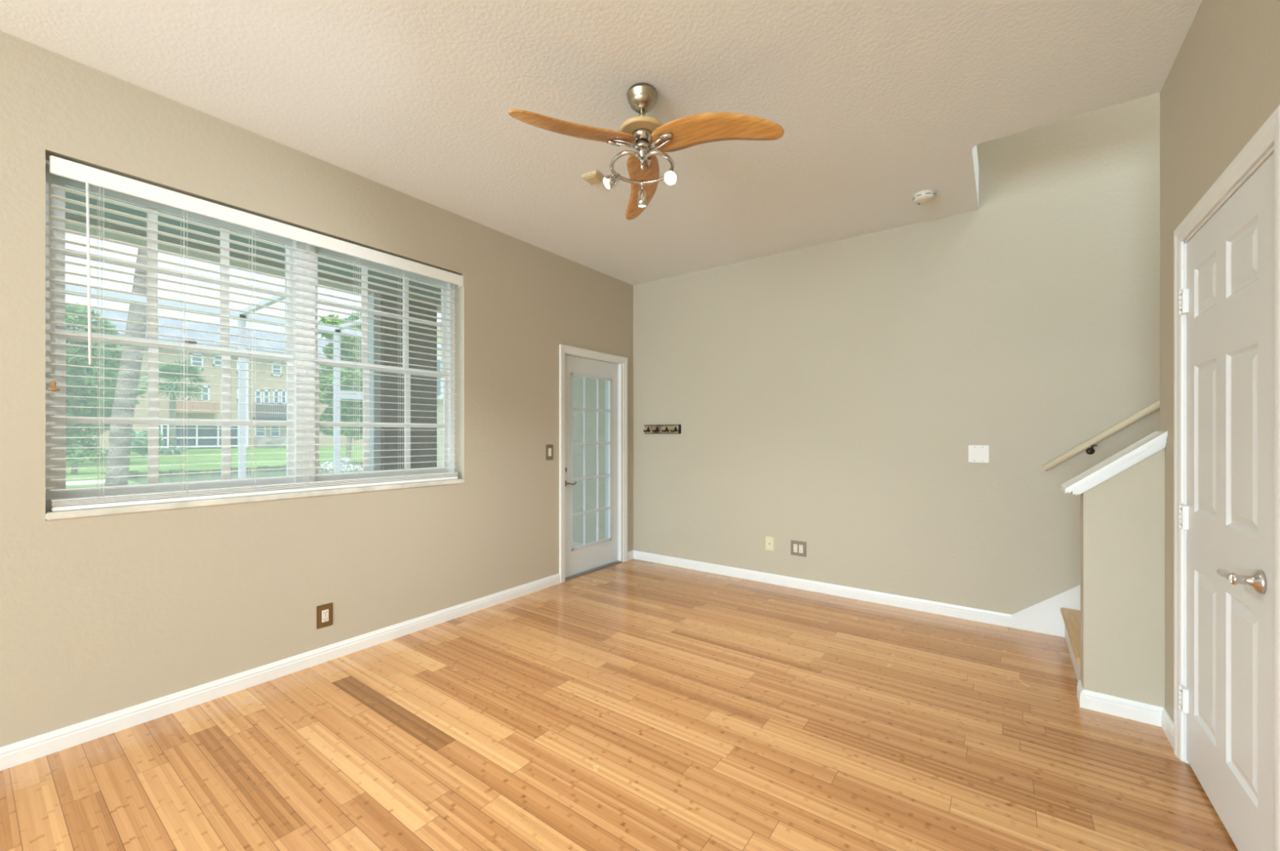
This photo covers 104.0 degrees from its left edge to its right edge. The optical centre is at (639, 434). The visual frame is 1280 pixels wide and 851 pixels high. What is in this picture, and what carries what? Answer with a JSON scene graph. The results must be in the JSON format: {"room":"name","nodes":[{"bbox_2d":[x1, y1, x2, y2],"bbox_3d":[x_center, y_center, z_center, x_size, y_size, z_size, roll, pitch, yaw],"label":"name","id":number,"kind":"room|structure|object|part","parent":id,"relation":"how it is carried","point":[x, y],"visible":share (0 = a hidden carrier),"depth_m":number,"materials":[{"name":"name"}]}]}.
{"room":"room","nodes":[
{"label":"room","id":0,"kind":"room"},
{"bbox_2d":[65,186,440,301],"bbox_3d":[-2.943,-1.400,2.897,1.440,0.100,8.020,0,0,36],"label":"ceiling","id":1,"kind":"structure","parent":0,"point":[69,206],"depth_m":3.43,"materials":[{"name":"grey"}]},
{"bbox_2d":[65,212,440,311],"bbox_3d":[-3.480,-1.325,3.214,0.200,0.049,7.900,0,0,36],"label":"beam","id":2,"kind":"structure","parent":1,"relation":"attached to","point":[68,226],"depth_m":3.59,"materials":[{"name":"beige paint"}]},
{"bbox_2d":[0,31,633,746],"bbox_3d":[-3.465,-0.135,0.780,0.210,2.870,11.482,0,0,36],"label":"wall","id":3,"kind":"structure","parent":0,"point":[101,615],"depth_m":2.56,"materials":[{"name":"beige paint"}]},
{"bbox_2d":[45,159,464,519],"bbox_3d":[-1.922,-0.406,2.880,0.203,1.510,1.952,0,0,36],"label":"window","id":4,"kind":"structure","parent":3,"relation":"in","point":[292,435],"depth_m":2.64,"materials":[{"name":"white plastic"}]},
{"bbox_3d":[-2.274,-0.771,2.527,0.022,0.710,0.897,0,0,36],"label":"sash","id":5,"kind":"part","parent":4,"relation":"part of","materials":[{"name":"white plastic"}]},
{"bbox_3d":[-2.256,-0.091,2.514,0.022,0.730,0.897,0,0,36],"label":"sash","id":6,"kind":"part","parent":4,"relation":"part of","materials":[{"name":"white plastic"}]},
{"bbox_2d":[45,155,462,511],"bbox_3d":[-1.870,-0.414,2.842,0.076,1.464,1.948,0,0,36],"label":"window blind","id":7,"kind":"object","parent":4,"relation":"attached to","point":[60,166],"visible":1,"depth_m":2.56,"materials":[{"name":"white plastic"}]},
{"bbox_3d":[-2.417,-0.201,2.060,0.040,0.045,0.040,0,0,36],"label":"cord pull","id":8,"kind":"part","parent":7,"relation":"part of","materials":[{"name":"brown wood"}]},
{"bbox_3d":[-2.359,-0.410,2.188,0.053,1.380,0.014,0,0,36],"label":"ladder cord","id":9,"kind":"part","parent":7,"relation":"part of","materials":[{"name":"white fabric"}]},
{"bbox_3d":[-2.197,-0.410,2.410,0.053,1.380,0.014,0,0,36],"label":"ladder cord","id":10,"kind":"part","parent":7,"relation":"part of","materials":[{"name":"white fabric"}]},
{"bbox_3d":[-2.039,-0.410,2.628,0.053,1.380,0.014,0,0,36],"label":"ladder cord","id":11,"kind":"part","parent":7,"relation":"part of","materials":[{"name":"white fabric"}]},
{"bbox_3d":[-1.885,0.294,2.839,0.053,0.047,1.894,0,0,36],"label":"rail","id":12,"kind":"part","parent":7,"relation":"part of","materials":[{"name":"white"}]},
{"bbox_3d":[-1.891,-0.410,2.830,0.053,1.380,0.014,0,0,36],"label":"ladder cord","id":13,"kind":"part","parent":7,"relation":"part of","materials":[{"name":"white fabric"}]},
{"bbox_3d":[-1.730,-0.410,3.053,0.053,1.380,0.014,0,0,36],"label":"ladder cord","id":14,"kind":"part","parent":7,"relation":"part of","materials":[{"name":"white fabric"}]},
{"bbox_3d":[-1.565,-0.410,3.279,0.053,1.380,0.014,0,0,36],"label":"ladder cord","id":15,"kind":"part","parent":7,"relation":"part of","materials":[{"name":"white fabric"}]},
{"bbox_3d":[-1.325,-0.570,3.562,0.002,1.040,0.012,0,0,36],"label":"lift cord","id":16,"kind":"part","parent":7,"relation":"part of","materials":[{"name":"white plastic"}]},
{"bbox_3d":[-1.922,0.334,2.880,0.203,0.030,1.952,0,0,36],"label":"sill","id":17,"kind":"part","parent":4,"relation":"part of","materials":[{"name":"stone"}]},
{"bbox_3d":[-1.692,-0.771,3.327,0.022,0.710,0.888,0,0,36],"label":"sash","id":18,"kind":"part","parent":4,"relation":"part of","materials":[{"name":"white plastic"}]},
{"bbox_3d":[-1.674,-0.091,3.314,0.022,0.730,0.888,0,0,36],"label":"sash","id":19,"kind":"part","parent":4,"relation":"part of","materials":[{"name":"white plastic"}]},
{"bbox_2d":[0,550,633,770],"bbox_3d":[-3.366,1.258,0.725,0.014,0.085,11.211,0,0,36],"label":"baseboard","id":20,"kind":"structure","parent":3,"relation":"attached to","point":[17,753],"depth_m":2.51,"materials":[{"name":"white paint"}]},
{"bbox_2d":[316,602,333,628],"bbox_3d":[-1.807,1.038,2.869,0.010,0.130,0.084,0,0,36],"label":"wall outlet","id":21,"kind":"object","parent":3,"relation":"attached to","point":[324,611],"visible":1,"depth_m":2.87,"materials":[{"name":"brown metal"}]},
{"bbox_2d":[321,608,328,622],"bbox_3d":[-1.805,1.038,2.868,0.004,0.068,0.035,0,0,36],"label":"receptacle","id":22,"kind":"object","parent":21,"relation":"attached to","point":[325,612],"depth_m":2.87,"materials":[{"name":"white plastic"}]},
{"bbox_2d":[546,444,553,459],"bbox_3d":[-0.774,0.150,4.289,0.010,0.130,0.082,0,0,36],"label":"light switch","id":23,"kind":"object","parent":3,"relation":"attached to","point":[549,447],"visible":1,"depth_m":4.28,"materials":[{"name":"brown"}]},
{"bbox_2d":[559,344,627,582],"bbox_3d":[-0.502,0.254,4.834,0.228,2.092,0.964,0,0,36],"label":"door","id":24,"kind":"structure","parent":3,"relation":"in","point":[584,558],"depth_m":4.86,"materials":[{"name":"white paint"}]},
{"bbox_3d":[-0.632,0.438,4.515,0.054,0.054,0.135,0,0,36],"label":"handle","id":25,"kind":"part","parent":24,"relation":"part of","materials":[{"name":"silver metal"}]},
{"bbox_2d":[573,541,582,546],"bbox_3d":[-3.403,1.380,3.838,3.290,0.120,8.200,0,0,36],"label":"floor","id":26,"kind":"structure","parent":0,"point":[575,544],"depth_m":6.02,"materials":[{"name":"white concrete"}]},
{"bbox_2d":[65,280,440,478],"bbox_3d":[-3.673,0.000,4.499,1.925,2.640,6.950,0,0,36],"label":"screen enclosure","id":27,"kind":"object","parent":26,"relation":"on","point":[375,442],"visible":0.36,"depth_m":5.14,"materials":[{"name":"white metal"}]},
{"bbox_3d":[-4.235,0.022,5.320,0.050,2.595,0.055,0,0,36],"label":"post","id":28,"kind":"part","parent":27,"relation":"part of","materials":[{"name":"white metal"}]},
{"bbox_3d":[-3.685,0.022,6.076,0.050,2.595,0.060,0,0,36],"label":"post","id":29,"kind":"part","parent":27,"relation":"part of","materials":[{"name":"white metal"}]},
{"bbox_3d":[-3.543,-0.490,6.270,0.040,0.100,0.479,0,0,36],"label":"chair rail","id":30,"kind":"part","parent":27,"relation":"part of","materials":[{"name":"white metal"}]},
{"bbox_3d":[-2.474,0.011,4.639,0.150,2.618,0.065,0,0,36],"label":"wall post","id":31,"kind":"part","parent":27,"relation":"part of","materials":[{"name":"white metal"}]},
{"bbox_2d":[381,293,436,470],"bbox_3d":[-2.276,0.011,4.867,0.200,2.619,0.530,0,0,36],"label":"patio column","id":32,"kind":"structure","parent":26,"relation":"on","point":[394,448],"depth_m":4.80,"materials":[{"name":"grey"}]},
{"bbox_2d":[573,375,605,543],"bbox_3d":[-0.619,-0.015,6.091,1.440,2.669,0.120,0,0,36],"label":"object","id":33,"kind":"structure","parent":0,"point":[590,384],"depth_m":6.01,"materials":[{"name":"clear glass"}]},
{"bbox_2d":[0,0,1202,284],"bbox_3d":[-1.861,-1.706,-0.369,3.735,0.327,11.212,0,0,36],"label":"ceiling","id":34,"kind":"structure","parent":0,"point":[877,104],"depth_m":2.26,"materials":[{"name":"white paint"}]},
{"bbox_2d":[508,82,784,219],"bbox_3d":[0.049,-1.341,2.198,1.032,0.458,1.067,0,0,36],"label":"ceiling fan","id":35,"kind":"object","parent":34,"relation":"hanging from","point":[642,132],"visible":1,"depth_m":2.21,"materials":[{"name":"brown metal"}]},
{"bbox_3d":[-0.291,-1.298,2.137,0.574,0.097,0.170,0,0,-31],"label":"blade","id":36,"kind":"part","parent":35,"relation":"part of","materials":[{"name":"brown wood"}]},
{"bbox_3d":[-0.155,-1.186,2.359,0.033,0.045,0.053,0,0,-17],"label":"bulb","id":37,"kind":"part","parent":35,"relation":"part of","materials":[{"name":"white glass"}]},
{"bbox_3d":[0.010,-1.465,2.296,0.028,0.060,0.028,0,0,36],"label":"down rod","id":38,"kind":"part","parent":35,"relation":"part of","materials":[{"name":"silver metal"}]},
{"bbox_3d":[0.010,-1.263,2.296,0.048,0.096,0.048,0,0,36],"label":"post","id":39,"kind":"part","parent":35,"relation":"part of","materials":[{"name":"silver metal"}]},
{"bbox_3d":[0.012,-1.298,2.636,0.170,0.097,0.574,0,0,-3],"label":"blade","id":40,"kind":"part","parent":35,"relation":"part of","materials":[{"name":"brown wood"}]},
{"bbox_3d":[0.138,-1.159,2.260,0.050,0.045,0.039,0,0,36],"label":"bulb","id":41,"kind":"part","parent":35,"relation":"part of","materials":[{"name":"white glass"}]},
{"bbox_3d":[0.315,-1.298,2.144,0.574,0.097,0.170,0,0,24],"label":"blade","id":42,"kind":"part","parent":35,"relation":"part of","materials":[{"name":"brown wood"}]},
{"bbox_2d":[912,189,936,204],"bbox_3d":[1.859,-1.547,3.267,0.136,0.046,0.136,0,0,36],"label":"smoke detector","id":43,"kind":"object","parent":34,"relation":"attached to","point":[926,196],"visible":1,"depth_m":3.23,"materials":[{"name":"beige plastic"}]},
{"bbox_2d":[0,558,1238,850],"bbox_3d":[-1.855,1.360,-0.374,4.150,0.120,11.612,0,0,36],"label":"floor","id":44,"kind":"structure","parent":0,"point":[632,704],"depth_m":2.08,"materials":[{"name":"brown wood"}]},
{"bbox_2d":[1060,607,1079,681],"bbox_3d":[3.376,0.445,2.179,2.308,1.710,0.894,0,0,36],"label":"staircase","id":45,"kind":"structure","parent":44,"relation":"on","point":[1071,617],"depth_m":2.88,"materials":[{"name":"brown wood"}]},
{"bbox_2d":[633,92,1159,613],"bbox_3d":[2.470,-1.300,3.486,6.200,5.200,0.120,0,0,36],"label":"wall","id":46,"kind":"structure","parent":0,"point":[832,397],"depth_m":3.67,"materials":[{"name":"beige paint"}]},
{"bbox_2d":[643,424,680,433],"bbox_3d":[0.211,-0.055,5.020,0.436,0.090,0.058,0,0,36],"label":"hook rack","id":47,"kind":"object","parent":46,"relation":"attached to","point":[649,428],"visible":1,"depth_m":5.02,"materials":[{"name":"grey metal"}]},
{"bbox_2d":[765,536,773,550],"bbox_3d":[1.133,0.952,4.376,0.074,0.118,0.015,0,0,36],"label":"cable plate","id":48,"kind":"object","parent":46,"relation":"attached to","point":[769,540],"visible":1,"depth_m":4.37,"materials":[{"name":"beige plastic"}]},
{"bbox_2d":[791,539,806,556],"bbox_3d":[1.339,0.962,4.229,0.132,0.126,0.010,0,0,36],"label":"double outlet","id":49,"kind":"object","parent":46,"relation":"attached to","point":[798,548],"visible":1,"depth_m":4.22,"materials":[{"name":"brown"}]},
{"bbox_2d":[793,543,797,551],"bbox_3d":[1.319,0.962,4.240,0.033,0.068,0.004,0,0,36],"label":"receptacle","id":50,"kind":"object","parent":49,"relation":"attached to","point":[795,545],"depth_m":4.24,"materials":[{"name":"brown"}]},
{"bbox_2d":[799,544,803,552],"bbox_3d":[1.357,0.962,4.212,0.033,0.068,0.004,0,0,36],"label":"receptacle","id":51,"kind":"object","parent":49,"relation":"attached to","point":[801,546],"depth_m":4.21,"materials":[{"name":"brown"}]},
{"bbox_2d":[633,550,1012,627],"bbox_3d":[1.217,1.258,4.315,3.199,0.085,0.014,0,0,36],"label":"baseboard","id":52,"kind":"structure","parent":46,"relation":"attached to","point":[923,605],"depth_m":4.01,"materials":[{"name":"white paint"}]},
{"bbox_2d":[968,444,989,462],"bbox_3d":[2.360,0.134,3.485,0.120,0.120,0.010,0,0,36],"label":"switch plate","id":53,"kind":"object","parent":46,"relation":"attached to","point":[976,453],"visible":1,"depth_m":3.48,"materials":[{"name":"beige plastic"}]},
{"bbox_2d":[1012,584,1079,636],"bbox_3d":[3.642,0.202,2.548,2.801,2.195,0.016,0,0,36],"label":"trim","id":54,"kind":"structure","parent":46,"relation":"attached to","point":[1045,616],"depth_m":3.25,"materials":[{"name":"white paint"}]},
{"bbox_2d":[1041,400,1159,471],"bbox_3d":[3.527,-0.622,2.592,2.261,1.714,0.082,0,0,36],"label":"handrail","id":55,"kind":"object","parent":46,"relation":"attached to","point":[1086,445],"visible":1,"depth_m":3.06,"materials":[{"name":"beige wood"}]},
{"bbox_2d":[1080,447,1164,706],"bbox_3d":[2.274,0.663,2.353,0.293,1.274,0.120,0,0,36],"label":"wall","id":56,"kind":"structure","parent":0,"point":[1122,516],"depth_m":2.31,"materials":[{"name":"beige paint"}]},
{"bbox_2d":[1061,431,1167,494],"bbox_3d":[2.238,0.137,2.380,0.342,0.306,0.222,0,0,36],"label":"cap","id":57,"kind":"object","parent":56,"relation":"attached to","point":[1156,441],"visible":1,"depth_m":2.31,"materials":[{"name":"white paint"}]},
{"bbox_2d":[1076,679,1163,726],"bbox_3d":[2.252,1.258,2.352,0.286,0.085,0.122,0,0,36],"label":"baseboard","id":58,"kind":"structure","parent":56,"relation":"attached to","point":[1147,713],"depth_m":2.31,"materials":[{"name":"white paint"}]},
{"bbox_2d":[1160,0,1279,721],"bbox_3d":[-0.627,-0.135,-1.945,0.115,2.870,10.417,0,0,36],"label":"wall","id":59,"kind":"structure","parent":0,"point":[1222,85],"depth_m":1.86,"materials":[{"name":"beige paint"}]},
{"bbox_2d":[1161,706,1173,749],"bbox_3d":[-0.661,1.258,-1.882,0.014,0.085,10.179,0,0,36],"label":"baseboard","id":60,"kind":"structure","parent":59,"relation":"attached to","point":[1167,723],"depth_m":2.14,"materials":[{"name":"white paint"}]},
{"bbox_2d":[1173,104,1279,850],"bbox_3d":[1.938,0.234,1.630,0.175,2.133,0.977,0,0,36],"label":"door","id":61,"kind":"structure","parent":59,"relation":"in","point":[1227,268],"depth_m":1.58,"materials":[{"name":"white paint"}]},
{"bbox_3d":[1.741,0.412,1.453,0.064,0.066,0.149,0,0,36],"label":"handle","id":62,"kind":"part","parent":61,"relation":"part of","materials":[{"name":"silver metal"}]},
{"label":"outside","id":63,"kind":"structure","parent":0,"visible":0},
{"bbox_2d":[66,445,362,473],"bbox_3d":[-32.528,1.490,42.234,44.000,0.820,150.000,0,0,36],"label":"lawn","id":64,"kind":"structure","parent":63,"point":[169,460],"depth_m":29.76,"materials":[{"name":"green plant"}]},
{"bbox_2d":[82,323,122,446],"bbox_3d":[-33.352,-2.788,30.880,2.947,8.482,3.136,0,0,-10],"label":"broadleaf tree","id":65,"kind":"object","parent":64,"relation":"on","point":[113,326],"visible":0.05,"depth_m":30.96,"materials":[{"name":"green plant"}]},
{"bbox_2d":[65,302,146,466],"bbox_3d":[-27.279,-2.426,24.227,5.334,7.961,4.710,0,0,36],"label":"broadleaf tree","id":66,"kind":"object","parent":64,"relation":"on","point":[74,350],"visible":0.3,"depth_m":23.73,"materials":[{"name":"green plant"}]},
{"bbox_2d":[130,429,164,457],"bbox_3d":[-30.848,0.598,30.895,1.997,1.930,2.342,0,0,36],"label":"shrub","id":67,"kind":"object","parent":64,"relation":"on","point":[135,442],"visible":0.49,"depth_m":30.65,"materials":[{"name":"green plant"}]},
{"bbox_2d":[159,446,186,454],"bbox_3d":[-31.893,1.180,34.159,1.479,0.795,0.965,0,0,-10],"label":"shrub","id":68,"kind":"object","parent":64,"relation":"on","point":[166,451],"visible":0.94,"depth_m":34.05,"materials":[{"name":"green plant"}]},
{"bbox_2d":[138,359,209,450],"bbox_3d":[-33.608,-2.014,35.967,4.295,7.044,4.369,0,0,36],"label":"palm","id":69,"kind":"object","parent":64,"relation":"on","point":[162,367],"visible":0.75,"depth_m":35.82,"materials":[{"name":"green plant"}]},
{"bbox_2d":[65,305,362,449],"bbox_3d":[-39.665,-4.750,53.924,13.900,12.100,32.500,0,0,36],"label":"townhouse","id":70,"kind":"structure","parent":64,"relation":"on","point":[265,435],"depth_m":45.73,"materials":[{"name":"paint"}]},
{"bbox_3d":[-39.481,-6.518,44.551,0.030,1.134,0.614,0,0,36],"label":"pane","id":71,"kind":"part","parent":70,"relation":"part of","materials":[{"name":"clear glass"}]},
{"bbox_3d":[-39.154,0.128,44.585,0.120,2.086,6.154,0,0,36],"label":"porch frame","id":72,"kind":"part","parent":70,"relation":"part of","materials":[{"name":"white"}]},
{"bbox_3d":[-39.141,-3.670,45.018,0.030,1.140,0.354,0,0,36],"label":"pane","id":73,"kind":"part","parent":70,"relation":"part of","materials":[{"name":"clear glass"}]},
{"bbox_3d":[-38.555,-6.779,45.823,0.030,0.729,0.665,0,0,36],"label":"pane","id":74,"kind":"part","parent":70,"relation":"part of","materials":[{"name":"clear glass"}]},
{"bbox_3d":[-36.822,-3.622,48.205,0.030,1.094,0.316,0,0,36],"label":"pane","id":75,"kind":"part","parent":70,"relation":"part of","materials":[{"name":"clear glass"}]},
{"bbox_3d":[-36.726,-0.344,48.336,0.030,0.895,0.640,0,0,36],"label":"pane","id":76,"kind":"part","parent":70,"relation":"part of","materials":[{"name":"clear glass"}]},
{"bbox_3d":[-36.431,-3.663,48.741,0.030,1.110,0.296,0,0,36],"label":"pane","id":77,"kind":"part","parent":70,"relation":"part of","materials":[{"name":"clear glass"}]},
{"bbox_2d":[255,437,286,447],"bbox_3d":[-35.612,0.750,49.213,0.800,0.900,3.630,0,0,36],"label":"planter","id":78,"kind":"object","parent":70,"relation":"on","point":[262,442],"depth_m":48.37,"materials":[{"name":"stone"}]},
{"bbox_3d":[-36.012,-0.351,49.317,0.030,0.919,0.610,0,0,36],"label":"pane","id":79,"kind":"part","parent":70,"relation":"part of","materials":[{"name":"clear glass"}]},
{"bbox_3d":[-35.954,-3.712,49.397,0.030,1.130,0.277,0,0,36],"label":"pane","id":80,"kind":"part","parent":70,"relation":"part of","materials":[{"name":"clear glass"}]},
{"bbox_3d":[-35.933,-6.481,49.426,0.030,1.071,0.614,0,0,36],"label":"pane","id":81,"kind":"part","parent":70,"relation":"part of","materials":[{"name":"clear glass"}]},
{"bbox_3d":[-35.585,-3.751,49.904,0.030,1.146,0.254,0,0,36],"label":"pane","id":82,"kind":"part","parent":70,"relation":"part of","materials":[{"name":"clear glass"}]},
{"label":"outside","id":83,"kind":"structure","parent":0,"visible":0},
{"bbox_3d":[-3.335,1.670,14.797,9.500,0.460,140.000,0,0,36],"label":"lawn","id":84,"kind":"structure","parent":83,"visible":0},
{"bbox_2d":[104,248,146,485],"bbox_3d":[-9.439,-2.873,9.885,3.682,8.692,3.580,0,0,36],"label":"palm tree","id":85,"kind":"object","parent":84,"relation":"on","point":[122,374],"visible":0.03,"depth_m":9.06,"materials":[{"name":"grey plant"}]},
{"bbox_2d":[317,314,362,462],"bbox_3d":[-7.345,-0.694,12.550,1.515,4.498,1.532,0,0,36],"label":"cypress tree","id":86,"kind":"object","parent":84,"relation":"on","point":[350,431],"visible":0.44,"depth_m":12.20,"materials":[{"name":"green plant"}]},
{"bbox_2d":[319,456,362,473],"bbox_3d":[-5.544,0.958,9.462,0.940,1.097,0.823,0,0,-37],"label":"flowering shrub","id":87,"kind":"object","parent":84,"relation":"on","point":[344,461],"visible":0.38,"depth_m":9.22,"materials":[{"name":"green plant"}]},
{"bbox_2d":[436,321,443,466],"bbox_3d":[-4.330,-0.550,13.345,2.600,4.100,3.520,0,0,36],"label":"window frame","id":88,"kind":"structure","parent":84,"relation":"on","point":[439,408],"depth_m":11.49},
{"bbox_3d":[-4.734,-1.300,11.474,0.510,0.800,0.020,0,0,36],"label":"pane","id":89,"kind":"part","parent":88,"relation":"part of","materials":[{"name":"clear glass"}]},
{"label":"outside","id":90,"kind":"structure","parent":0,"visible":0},
{"bbox_2d":[66,471,142,488],"bbox_3d":[-34.972,1.700,-9.546,13.000,0.400,63.400,0,0,36],"label":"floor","id":91,"kind":"structure","parent":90,"point":[78,474],"depth_m":16.94,"materials":[{"name":"green plant"}]},
{"bbox_2d":[66,479,105,485],"bbox_3d":[-35.332,1.485,-9.531,1.600,0.030,63.000,0,0,36],"label":"sidewalk","id":92,"kind":"structure","parent":91,"relation":"on","point":[87,482],"depth_m":15.20,"materials":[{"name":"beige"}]},
{"bbox_2d":[66,433,107,474],"bbox_3d":[-21.649,0.694,18.834,2.107,1.747,2.451,0,0,36],"label":"shrub","id":93,"kind":"object","parent":91,"relation":"on","point":[74,442],"visible":0.35,"depth_m":18.94,"materials":[{"name":"green plant"}]},
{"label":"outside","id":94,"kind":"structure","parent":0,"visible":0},
{"bbox_2d":[128,466,362,483],"bbox_3d":[6.227,1.850,47.046,13.000,0.100,76.600,0,0,36],"label":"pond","id":95,"kind":"structure","parent":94,"point":[204,477],"depth_m":21.11,"materials":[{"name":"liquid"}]},
{"bbox_2d":[100,461,362,478],"bbox_3d":[-12.172,1.640,32.579,0.419,0.316,31.550,0,0,36],"label":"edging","id":96,"kind":"object","parent":95,"relation":"on","point":[171,471],"visible":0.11,"depth_m":22.45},
{"bbox_2d":[343,311,360,322],"bbox_3d":[-9.284,-1.386,17.002,2.037,5.879,1.849,0,0,36],"label":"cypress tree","id":97,"kind":"object","parent":95,"relation":"on","point":[351,317],"visible":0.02,"depth_m":16.60,"materials":[{"name":"green plant"}]}
]}

